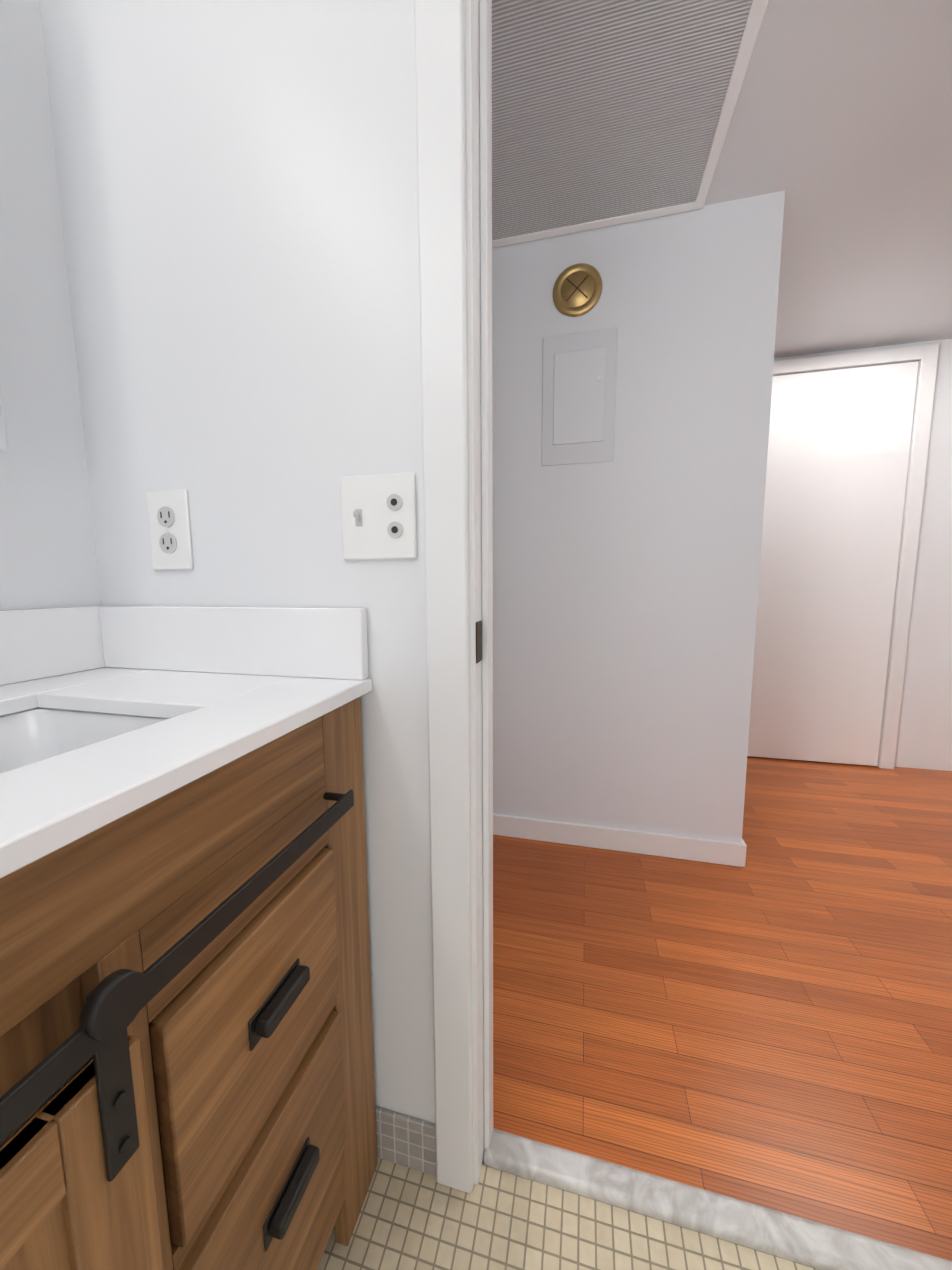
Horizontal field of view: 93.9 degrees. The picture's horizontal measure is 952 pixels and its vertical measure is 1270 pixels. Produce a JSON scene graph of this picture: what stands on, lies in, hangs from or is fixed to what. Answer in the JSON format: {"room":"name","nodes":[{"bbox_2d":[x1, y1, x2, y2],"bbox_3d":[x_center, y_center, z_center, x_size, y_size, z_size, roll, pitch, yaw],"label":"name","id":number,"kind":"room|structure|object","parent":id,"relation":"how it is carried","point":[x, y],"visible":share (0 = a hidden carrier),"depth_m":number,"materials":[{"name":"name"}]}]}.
{"room":"bathroom","nodes":[
{"label":"bathroom","id":0,"kind":"room"},
{"bbox_2d":[0,0,101,609],"bbox_3d":[-1.157,-0.007,-0.564,0.320,2.130,3.071,1,7,14],"label":"wall","id":1,"kind":"structure","parent":0,"point":[48,557],"depth_m":0.68,"materials":[{"name":"white paint"}]},
{"bbox_2d":[0,386,7,451],"bbox_3d":[-0.670,-0.624,0.200,0.233,0.863,0.648,1,7,14],"label":"upper cabinet","id":2,"kind":"object","parent":1,"relation":"attached to","point":[3,442],"visible":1,"depth_m":0.56,"materials":[{"name":"white"}]},
{"bbox_2d":[39,0,434,1122],"bbox_3d":[0.103,-0.154,0.643,1.550,2.130,0.110,1,7,14],"label":"wall","id":3,"kind":"structure","parent":0,"point":[239,194],"depth_m":0.67,"materials":[{"name":"white paint"}]},
{"bbox_2d":[146,489,192,569],"bbox_3d":[-0.503,-0.171,0.728,0.080,0.128,0.010,1,7,14],"label":"electrical outlet plate","id":4,"kind":"object","parent":3,"relation":"attached to","point":[169,529],"visible":1,"depth_m":0.72,"materials":[{"name":"white plastic"}]},
{"bbox_2d":[340,472,416,559],"bbox_3d":[-0.142,-0.169,0.636,0.116,0.120,0.017,1,7,14],"label":"switch plate","id":5,"kind":"object","parent":3,"relation":"attached to","point":[378,513],"visible":1,"depth_m":0.64,"materials":[{"name":"white plastic"}]},
{"bbox_2d":[375,1106,435,1175],"bbox_3d":[-0.544,0.941,0.071,0.611,0.094,1.549,1,7,14],"label":"baseboard","id":6,"kind":"structure","parent":3,"relation":"attached to","point":[406,1140],"depth_m":0.75,"materials":[{"name":"tile"}]},
{"bbox_2d":[414,0,492,1192],"bbox_3d":[0.385,-0.135,0.576,0.908,2.104,0.142,1,7,14],"label":"door frame","id":7,"kind":"structure","parent":3,"relation":"attached to","point":[440,93],"depth_m":0.62,"materials":[{"name":"white paint"}]},
{"bbox_2d":[476,620,481,663],"bbox_3d":[0.005,0.010,0.651,0.002,0.060,0.034,1,7,14],"label":"strike plate","id":8,"kind":"object","parent":7,"relation":"attached to","point":[478,641],"visible":1,"depth_m":0.65,"materials":[{"name":"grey metal"}]},
{"bbox_2d":[317,1157,818,1269],"bbox_3d":[-0.358,1.113,-0.671,1.970,0.080,2.989,1,7,14],"label":"floor","id":9,"kind":"structure","parent":0,"point":[414,1219],"depth_m":0.68,"materials":[{"name":"tile"}]},
{"bbox_2d":[0,606,377,1269],"bbox_3d":[-0.484,0.462,0.395,0.548,0.970,0.782,1,7,14],"label":"bathroom vanity","id":10,"kind":"object","parent":9,"relation":"on","point":[186,1056],"visible":1,"depth_m":0.42,"materials":[{"name":"brown wood"}]},
{"bbox_2d":[483,1128,951,1269],"bbox_3d":[0.390,0.908,0.692,0.770,0.026,0.048,1,7,14],"label":"sill","id":11,"kind":"structure","parent":9,"relation":"on","point":[810,1243],"depth_m":0.69,"materials":[{"name":"stone"}]},
{"bbox_2d":[492,190,784,842],"bbox_3d":[-0.225,-0.282,1.765,2.376,2.130,0.110,1,7,14],"label":"wall","id":12,"kind":"structure","parent":0,"point":[625,590],"depth_m":1.52,"materials":[{"name":"white paint"}]},
{"bbox_2d":[553,263,601,316],"bbox_3d":[0.333,-1.136,1.463,0.160,0.160,0.014,1,7,14],"label":"air vent","id":13,"kind":"object","parent":12,"relation":"in","point":[577,289],"visible":1,"depth_m":1.46,"materials":[{"name":"gold metal"}]},
{"bbox_2d":[542,327,617,465],"bbox_3d":[0.345,-0.797,1.501,0.243,0.422,0.010,1,7,14],"label":"panel","id":14,"kind":"object","parent":12,"relation":"attached to","point":[579,394],"visible":1,"depth_m":1.50,"materials":[{"name":"white paint"}]},
{"bbox_2d":[493,814,746,866],"bbox_3d":[-0.226,0.737,1.823,2.389,0.084,0.016,1,7,14],"label":"baseboard","id":15,"kind":"structure","parent":12,"relation":"attached to","point":[679,847],"depth_m":1.61,"materials":[{"name":"white paint"}]},
{"bbox_2d":[482,756,951,1260],"bbox_3d":[0.588,0.823,1.774,4.000,0.084,2.157,1,7,14],"label":"floor","id":16,"kind":"structure","parent":0,"point":[769,1025],"depth_m":1.04,"materials":[{"name":"laminate"}]},
{"bbox_2d":[704,0,951,357],"bbox_3d":[0.580,-1.373,1.538,4.000,0.080,2.119,1,7,14],"label":"ceiling","id":17,"kind":"structure","parent":0,"point":[839,132],"depth_m":1.23,"materials":[{"name":"white paint"}]},
{"bbox_2d":[492,0,768,247],"bbox_3d":[0.222,-1.276,1.124,0.805,0.012,0.680,1,7,14],"label":"ceiling vent","id":18,"kind":"object","parent":17,"relation":"in","point":[605,113],"visible":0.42,"depth_m":1.07,"materials":[{"name":"white metal"}]},
{"bbox_2d":[774,339,951,770],"bbox_3d":[0.826,-0.390,2.639,4.000,2.130,0.100,1,7,14],"label":"wall","id":19,"kind":"structure","parent":0,"point":[924,739],"depth_m":2.25,"materials":[{"name":"white paint"}]},
{"bbox_2d":[747,361,918,765],"bbox_3d":[1.730,-0.316,2.341,0.810,2.018,0.056,1,7,14],"label":"closet door","id":20,"kind":"structure","parent":19,"relation":"in","point":[839,440],"depth_m":2.30,"materials":[{"name":"white paint"}]},
{"bbox_2d":[773,343,939,768],"bbox_3d":[1.732,-0.348,2.346,0.950,2.096,0.046,1,7,14],"label":"trim","id":21,"kind":"structure","parent":19,"relation":"attached to","point":[925,356],"depth_m":2.20,"materials":[{"name":"white paint"}]}
]}

